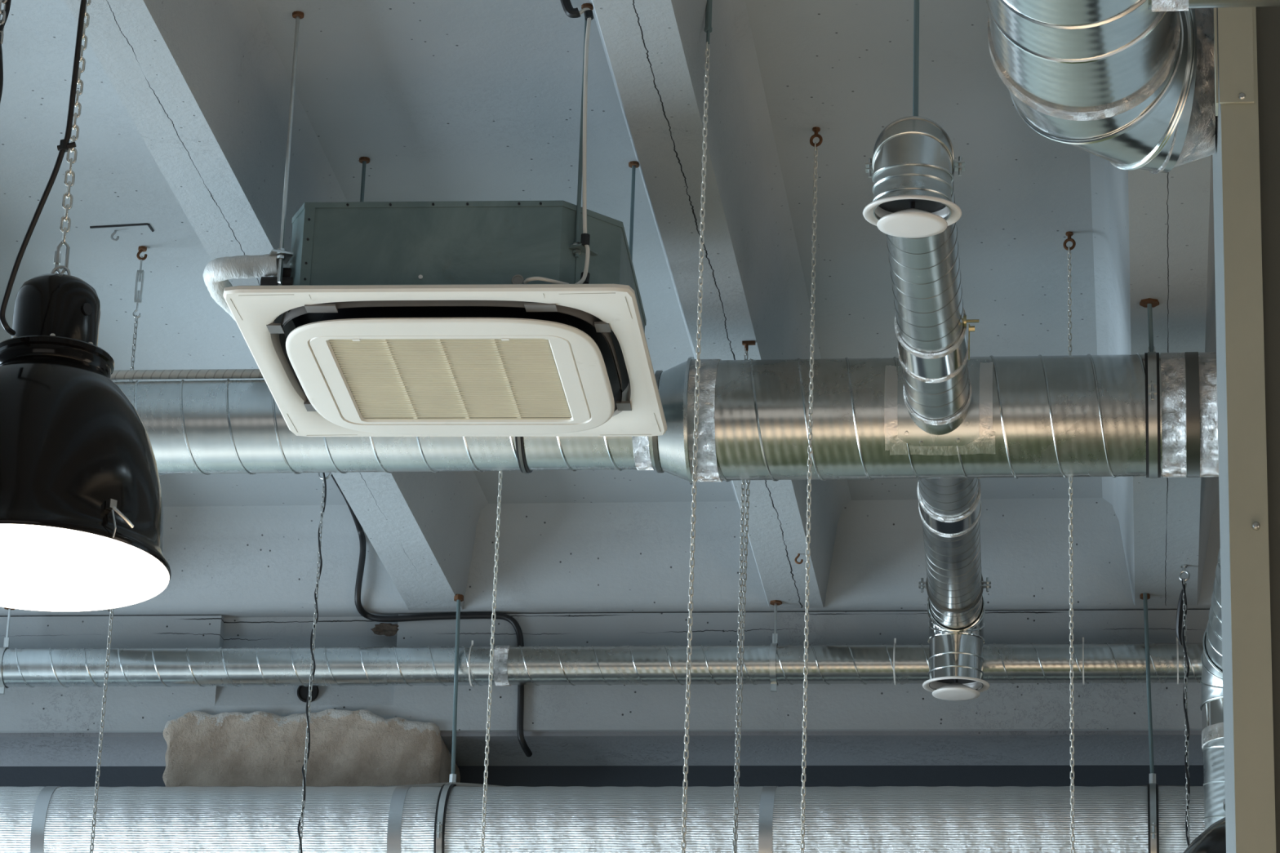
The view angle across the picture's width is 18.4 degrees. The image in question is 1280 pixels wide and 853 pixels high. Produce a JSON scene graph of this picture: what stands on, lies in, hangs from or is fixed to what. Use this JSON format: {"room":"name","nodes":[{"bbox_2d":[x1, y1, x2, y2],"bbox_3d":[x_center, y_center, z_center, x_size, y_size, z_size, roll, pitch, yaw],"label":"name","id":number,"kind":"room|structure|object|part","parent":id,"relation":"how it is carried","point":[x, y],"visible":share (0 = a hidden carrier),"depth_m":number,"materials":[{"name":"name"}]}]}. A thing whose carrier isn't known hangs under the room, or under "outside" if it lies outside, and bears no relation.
{"room":"industrial loft interior","nodes":[
{"label":"industrial loft interior","id":0,"kind":"room"},
{"bbox_2d":[0,0,1102,506],"bbox_3d":[-2.352,-3.283,3.641,13.500,0.150,20.160,-1,-21,7],"label":"ceiling","id":1,"kind":"structure","parent":0,"point":[444,100],"depth_m":10.15,"materials":[{"name":"paint"}]},
{"bbox_2d":[0,0,11,102],"bbox_3d":[-1.109,-0.753,6.909,0.024,2.204,0.023,15,-24,-30],"label":"cable","id":2,"kind":"object","parent":1,"relation":"hanging from","point":[5,11],"visible":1,"depth_m":6.89,"materials":[{"name":"black plastic"}]},
{"bbox_3d":[-1.114,-0.753,6.910,0.015,2.204,0.015,8,-21,-16],"label":"chain","id":3,"kind":"part","parent":2,"relation":"part of","materials":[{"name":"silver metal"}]},
{"bbox_2d":[0,0,171,611],"bbox_3d":[-0.915,-0.819,6.591,0.430,2.260,0.430,-1,-21,7],"label":"pendant lamp","id":4,"kind":"object","parent":1,"relation":"hanging from","point":[82,508],"depth_m":6.14,"materials":[{"name":"black metal"}]},
{"bbox_2d":[0,0,86,335],"bbox_3d":[-0.922,-0.432,6.213,0.046,0.541,0.264,15,-24,-30],"label":"cable","id":5,"kind":"object","parent":4,"relation":"attached to","point":[64,144],"visible":1,"depth_m":6.20,"materials":[{"name":"black plastic"}]},
{"bbox_3d":[-0.908,-1.059,6.682,0.023,1.747,0.016,-10,-24,28],"label":"lamp chain","id":6,"kind":"part","parent":4,"relation":"part of","materials":[{"name":"silver metal"}]},
{"bbox_2d":[0,524,168,611],"bbox_3d":[-0.953,0.230,6.196,0.425,0.016,0.425,-1,-21,7],"label":"diffuser","id":7,"kind":"object","parent":4,"relation":"attached to","point":[42,568],"depth_m":6.15,"materials":[{"name":"white plastic"}]},
{"bbox_3d":[-0.947,0.070,6.256,0.430,0.326,0.430,-1,-21,7],"label":"lamp shade","id":8,"kind":"part","parent":4,"relation":"part of","materials":[{"name":"black metal"}]},
{"bbox_2d":[89,245,146,852],"bbox_3d":[-1.395,0.657,10.317,0.027,2.452,0.022,-10,-24,29],"label":"hanging chain","id":9,"kind":"object","parent":1,"relation":"hanging from","point":[141,248],"visible":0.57,"depth_m":10.35,"materials":[{"name":"metal"}]},
{"bbox_2d":[89,222,154,240],"bbox_3d":[-1.396,-0.523,10.618,0.169,0.035,0.052,-1,-21,7],"label":"ceiling hook","id":10,"kind":"object","parent":1,"relation":"attached to","point":[140,224],"visible":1,"depth_m":10.61,"materials":[{"name":"black metal"}]},
{"bbox_2d":[297,472,331,852],"bbox_3d":[-1.022,1.256,11.871,0.048,2.446,0.023,1,-21,3],"label":"chain","id":11,"kind":"object","parent":1,"relation":"hanging from","point":[300,828],"visible":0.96,"depth_m":12.07,"materials":[{"name":"metal"}]},
{"bbox_2d":[330,473,532,757],"bbox_3d":[-0.808,0.594,12.485,0.445,0.755,1.035,-16,-27,40],"label":"conduit","id":12,"kind":"object","parent":1,"relation":"attached to","point":[362,612],"visible":0.7,"depth_m":12.68,"materials":[{"name":"black plastic"}]},
{"bbox_2d":[203,3,666,436],"bbox_3d":[-0.459,-0.472,9.579,1.030,0.797,1.011,-1,-21,7],"label":"air conditioner","id":13,"kind":"object","parent":1,"relation":"hanging from","point":[384,318],"visible":1,"depth_m":9.16,"materials":[{"name":"plastic"}]},
{"bbox_3d":[-0.824,-0.658,9.263,0.009,0.693,0.010,-1,-21,7],"label":"hanger rod","id":14,"kind":"part","parent":13,"relation":"part of","materials":[{"name":"metal"}]},
{"bbox_3d":[-0.720,-0.365,10.031,0.009,0.693,0.010,-1,-21,7],"label":"hanger rod","id":15,"kind":"part","parent":13,"relation":"part of","materials":[{"name":"grey metal"}]},
{"bbox_3d":[-0.445,-0.163,9.440,0.975,0.052,0.975,-1,-21,7],"label":"panel","id":16,"kind":"part","parent":13,"relation":"part of","materials":[{"name":"plastic"}]},
{"bbox_2d":[328,338,571,419],"bbox_3d":[-0.447,-0.114,9.423,0.516,0.011,0.538,0,-21,6],"label":"grille","id":17,"kind":"object","parent":13,"relation":"attached to","point":[371,379],"depth_m":9.42,"materials":[{"name":"beige plastic"}]},
{"bbox_3d":[-0.447,-0.114,9.422,0.754,0.014,0.754,-1,-21,7],"label":"intake plate","id":18,"kind":"part","parent":13,"relation":"part of","materials":[{"name":"plastic"}]},
{"bbox_3d":[-0.402,-0.263,9.473,0.793,0.227,0.872,-1,-21,7],"label":"casing","id":19,"kind":"part","parent":13,"relation":"part of","materials":[{"name":"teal metal"}]},
{"bbox_3d":[-0.135,-0.691,9.182,0.009,0.643,0.010,-1,-21,7],"label":"hanger rod","id":20,"kind":"part","parent":13,"relation":"part of","materials":[{"name":"grey metal"}]},
{"bbox_3d":[-0.026,-0.375,10.009,0.009,0.643,0.010,-1,-21,7],"label":"hanger rod","id":21,"kind":"part","parent":13,"relation":"part of","materials":[{"name":"grey metal"}]},
{"bbox_2d":[480,471,502,852],"bbox_3d":[-0.391,0.682,10.304,0.031,2.440,0.020,4,-21,-4],"label":"hanging chain","id":22,"kind":"object","parent":1,"relation":"hanging from","point":[500,472],"visible":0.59,"depth_m":10.33,"materials":[{"name":"metal"}]},
{"bbox_2d":[523,0,593,284],"bbox_3d":[-0.175,-0.676,9.130,0.151,0.779,0.051,7,-21,-12],"label":"power cable","id":23,"kind":"object","parent":1,"relation":"hanging from","point":[570,11],"visible":1,"depth_m":9.14,"materials":[{"name":"beige plastic"}]},
{"bbox_2d":[680,0,712,852],"bbox_3d":[0.120,0.068,8.606,0.018,2.451,0.018,17,-25,-35],"label":"chain","id":24,"kind":"object","parent":1,"relation":"hanging from","point":[708,28],"visible":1,"depth_m":8.64,"materials":[{"name":"grey metal"}]},
{"bbox_2d":[800,126,822,852],"bbox_3d":[0.401,0.392,9.460,0.031,2.440,0.020,4,-21,-4],"label":"chain","id":25,"kind":"object","parent":1,"relation":"hanging from","point":[815,129],"visible":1,"depth_m":9.55,"materials":[{"name":"metal"}]},
{"bbox_2d":[1062,231,1075,852],"bbox_3d":[1.096,0.626,10.016,0.031,2.440,0.020,4,-21,-4],"label":"hanging chain","id":26,"kind":"object","parent":1,"relation":"hanging from","point":[1068,233],"visible":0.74,"depth_m":10.09,"materials":[{"name":"metal"}]},
{"bbox_3d":[1.095,0.645,10.009,0.010,2.400,0.010,8,-22,-16],"label":"chain","id":27,"kind":"part","parent":26,"relation":"part of","materials":[{"name":"silver metal"}]},
{"bbox_2d":[0,765,1204,786],"bbox_3d":[-1.195,3.526,12.170,13.500,5.106,0.200,-1,-21,7],"label":"wall","id":28,"kind":"structure","parent":0,"point":[502,775],"depth_m":12.77,"materials":[{"name":"paint"}]},
{"bbox_2d":[0,609,1209,733],"bbox_3d":[-1.131,0.873,12.924,13.500,0.394,0.465,-1,-21,7],"label":"wall","id":29,"kind":"structure","parent":0,"point":[1002,707],"depth_m":12.57,"materials":[{"name":"paint"}]},
{"bbox_2d":[0,322,110,612],"bbox_3d":[-3.013,-3.062,3.665,0.419,0.310,19.900,-1,-21,7],"label":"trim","id":30,"kind":"structure","parent":29,"relation":"attached to","point":[4,335],"depth_m":11.40,"materials":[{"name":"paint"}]},
{"bbox_2d":[64,0,488,610],"bbox_3d":[-1.857,-3.076,3.519,0.419,0.310,19.900,-1,-21,7],"label":"beam","id":31,"kind":"structure","parent":29,"relation":"attached to","point":[205,85],"depth_m":9.66,"materials":[{"name":"paint"}]},
{"bbox_2d":[297,685,319,702],"bbox_3d":[-1.066,0.852,12.671,0.072,0.072,0.007,-1,-21,7],"label":"hole","id":32,"kind":"object","parent":29,"relation":"attached to","point":[302,691],"depth_m":12.67,"materials":[{"name":"black"}]},
{"bbox_2d":[162,708,460,786],"bbox_3d":[-1.063,1.163,12.726,0.909,0.427,0.406,-1,-21,7],"label":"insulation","id":33,"kind":"object","parent":29,"relation":"attached to","point":[359,748],"visible":0.55,"depth_m":12.57},
{"bbox_2d":[370,622,399,636],"bbox_3d":[-0.821,0.655,12.719,0.096,0.046,0.012,-1,-21,7],"label":"plaster","id":34,"kind":"object","parent":29,"relation":"attached to","point":[383,628],"visible":1,"depth_m":12.72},
{"bbox_2d":[0,730,1203,766],"bbox_3d":[-1.143,1.046,12.816,13.500,0.020,0.345,-1,-21,7],"label":"trim","id":35,"kind":"structure","parent":29,"relation":"attached to","point":[1006,748],"depth_m":12.61,"materials":[{"name":"paint"}]},
{"bbox_2d":[0,600,1203,694],"bbox_3d":[-0.533,0.701,12.565,4.620,0.307,0.135,-1,-21,7],"label":"spiral duct","id":36,"kind":"object","parent":29,"relation":"hanging from","point":[774,664],"visible":0.91,"depth_m":12.45,"materials":[{"name":"metal"}]},
{"bbox_3d":[-2.046,0.644,12.784,0.009,0.146,0.009,-1,-21,7],"label":"hanger rod","id":37,"kind":"part","parent":36,"relation":"part of","materials":[{"name":"metal"}]},
{"bbox_3d":[0.428,0.614,12.472,0.009,0.146,0.009,-1,-21,7],"label":"hanger rod","id":38,"kind":"part","parent":36,"relation":"part of","materials":[{"name":"metal"}]},
{"bbox_2d":[0,592,1204,852],"bbox_3d":[-0.855,0.998,12.357,7.588,1.019,0.391,-1,-21,7],"label":"duct","id":39,"kind":"object","parent":29,"relation":"hanging from","point":[446,818],"visible":0.94,"depth_m":12.02,"materials":[{"name":"metal"}]},
{"bbox_2d":[198,782,507,786],"bbox_3d":[-0.951,1.127,12.308,1.177,0.035,0.023,-1,-21,7],"label":"conduit","id":40,"kind":"object","parent":39,"relation":"attached to","point":[458,784],"visible":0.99,"depth_m":12.27,"materials":[{"name":"grey"}]},
{"bbox_3d":[-0.580,0.831,12.418,0.013,0.638,0.066,8,-21,-14],"label":"hanger rod","id":41,"kind":"part","parent":39,"relation":"part of","materials":[{"name":"grey metal"}]},
{"bbox_3d":[1.567,0.807,12.152,0.013,0.638,0.074,5,-21,-7],"label":"hanger rod","id":42,"kind":"part","parent":39,"relation":"part of","materials":[{"name":"grey metal"}]},
{"bbox_2d":[1122,785,1204,786],"bbox_3d":[1.577,1.101,11.989,0.427,0.023,0.017,-1,-21,7],"label":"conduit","id":43,"kind":"object","parent":39,"relation":"attached to","point":[1144,785],"visible":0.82,"depth_m":11.98,"materials":[{"name":"grey"}]},
{"bbox_2d":[0,497,1220,617],"bbox_3d":[-1.135,0.498,12.930,13.500,0.310,0.660,-1,-21,7],"label":"wall","id":44,"kind":"structure","parent":29,"relation":"attached to","point":[630,557],"depth_m":12.61,"materials":[{"name":"paint"}]},
{"bbox_2d":[112,297,1218,484],"bbox_3d":[-0.196,-0.072,10.242,5.458,0.460,0.349,-1,-21,7],"label":"spiral duct","id":45,"kind":"object","parent":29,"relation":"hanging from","point":[1151,415],"visible":0.7,"depth_m":10.01,"materials":[{"name":"metal"}]},
{"bbox_2d":[110,368,263,379],"bbox_3d":[-1.811,-0.129,10.424,2.200,0.026,0.027,-1,-21,7],"label":"pipe","id":46,"kind":"object","parent":45,"relation":"on","point":[210,373],"visible":0.49,"depth_m":10.33,"materials":[{"name":"silver metal"}]},
{"bbox_2d":[862,0,978,435],"bbox_3d":[0.683,-0.541,9.267,0.216,0.809,1.692,-1,-21,7],"label":"duct","id":47,"kind":"object","parent":45,"relation":"attached to","point":[913,165],"visible":1,"depth_m":8.93,"materials":[{"name":"metal"}]},
{"bbox_3d":[0.566,-0.486,8.461,0.116,0.061,0.133,-1,-21,7],"label":"valve stem","id":48,"kind":"part","parent":47,"relation":"part of","materials":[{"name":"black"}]},
{"bbox_3d":[0.612,-0.891,8.735,0.012,0.534,0.013,-1,-21,7],"label":"hanger rod","id":49,"kind":"part","parent":47,"relation":"part of","materials":[{"name":"grey metal"}]},
{"bbox_3d":[0.791,-0.214,9.423,0.036,0.109,0.028,-1,-21,7],"label":"damper handle","id":50,"kind":"part","parent":47,"relation":"part of","materials":[{"name":"yellow metal"}]},
{"bbox_3d":[0.755,-0.068,9.974,0.206,0.232,0.052,-1,-21,7],"label":"saddle plate","id":51,"kind":"part","parent":45,"relation":"part of","materials":[{"name":"metal"}]},
{"bbox_2d":[916,478,991,701],"bbox_3d":[0.889,0.318,11.238,0.217,0.354,2.141,0,-21,5],"label":"duct","id":52,"kind":"object","parent":45,"relation":"attached to","point":[949,508],"visible":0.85,"depth_m":11.60,"materials":[{"name":"metal"}]},
{"bbox_3d":[1.305,-0.248,10.090,0.012,0.138,0.055,-3,-21,13],"label":"hanger rod","id":53,"kind":"part","parent":45,"relation":"part of","materials":[{"name":"grey metal"}]},
{"bbox_2d":[589,0,851,608],"bbox_3d":[-0.703,-3.089,3.373,0.415,0.310,19.900,-1,-21,7],"label":"beam","id":54,"kind":"structure","parent":29,"relation":"attached to","point":[753,286],"depth_m":9.84,"materials":[{"name":"paint"}]},
{"bbox_2d":[732,340,755,852],"bbox_3d":[0.253,0.784,10.065,0.034,2.152,0.024,-1,-21,7],"label":"chain","id":55,"kind":"object","parent":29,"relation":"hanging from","point":[747,343],"visible":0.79,"depth_m":10.16,"materials":[{"name":"metal"}]},
{"bbox_2d":[794,553,803,564],"bbox_3d":[0.485,0.404,12.042,0.026,0.034,0.007,-1,-21,7],"label":"hook","id":56,"kind":"object","parent":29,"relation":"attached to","point":[798,554],"visible":1,"depth_m":12.04,"materials":[{"name":"metal"}]},
{"bbox_2d":[1089,152,1219,605],"bbox_3d":[0.452,-3.103,3.228,0.437,0.310,19.900,-1,-21,7],"label":"beam","id":57,"kind":"structure","parent":29,"relation":"attached to","point":[1153,233],"depth_m":10.28,"materials":[{"name":"paint"}]},
{"bbox_2d":[1200,548,1225,830],"bbox_3d":[1.724,1.527,10.766,0.253,3.050,1.386,1,-21,3],"label":"duct","id":58,"kind":"object","parent":57,"relation":"hanging from","point":[1211,707],"visible":0.23,"depth_m":11.52,"materials":[{"name":"metal"}]},
{"bbox_2d":[1175,564,1190,846],"bbox_3d":[1.615,1.437,11.681,0.032,2.148,0.090,6,-21,-10],"label":"chain","id":59,"kind":"object","parent":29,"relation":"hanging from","point":[1182,602],"visible":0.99,"depth_m":11.91,"materials":[{"name":"metal"}]},
{"bbox_3d":[1.621,1.444,11.643,0.010,2.103,0.010,8,-22,-17],"label":"chain","id":60,"kind":"part","parent":59,"relation":"part of","materials":[{"name":"silver metal"}]},
{"bbox_2d":[1182,799,1226,852],"bbox_3d":[1.264,0.815,7.568,0.624,0.516,0.624,-1,-21,7],"label":"pendant lamp","id":61,"kind":"object","parent":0,"point":[1213,839],"visible":0.1,"depth_m":7.45,"materials":[{"name":"black metal"}]},
{"bbox_3d":[1.261,0.903,7.534,0.624,0.326,0.624,-1,-21,7],"label":"lamp shade","id":62,"kind":"part","parent":61,"relation":"part of","materials":[{"name":"black metal"}]},
{"bbox_2d":[1148,0,1279,11],"bbox_3d":[1.110,-0.634,5.381,0.828,0.116,0.116,-1,-21,7],"label":"duct","id":63,"kind":"object","parent":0,"point":[1155,5],"visible":1,"depth_m":5.40,"materials":[{"name":"metal"}]},
{"bbox_3d":[-2.523,2.335,1.752,13.500,0.100,20.690,-1,-21,7],"label":"floor","id":64,"kind":"structure","parent":0,"visible":0},
{"bbox_2d":[1212,6,1279,852],"bbox_3d":[1.407,1.280,6.099,0.968,5.200,0.720,-1,-21,7],"label":"column","id":65,"kind":"structure","parent":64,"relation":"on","point":[1246,158],"depth_m":6.33,"materials":[{"name":"grey metal"}]},
{"bbox_2d":[986,0,1215,173],"bbox_3d":[0.646,-1.045,5.714,0.400,0.330,2.825,-1,-21,7],"label":"duct","id":66,"kind":"object","parent":65,"relation":"attached to","point":[1126,84],"visible":0.96,"depth_m":6.62,"materials":[{"name":"metal"}]},
{"bbox_3d":[0.939,1.289,6.168,0.006,5.200,0.700,-1,-21,7],"label":"panel","id":67,"kind":"part","parent":65,"relation":"part of","materials":[{"name":"metal"}]},
{"bbox_3d":[0.991,-0.893,6.626,0.062,0.792,0.052,-1,-21,7],"label":"plate","id":68,"kind":"part","parent":65,"relation":"part of","materials":[{"name":"grey metal"}]},
{"bbox_3d":[1.405,1.174,5.817,0.900,5.200,0.030,-1,-21,7],"label":"panel","id":69,"kind":"part","parent":65,"relation":"part of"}
]}

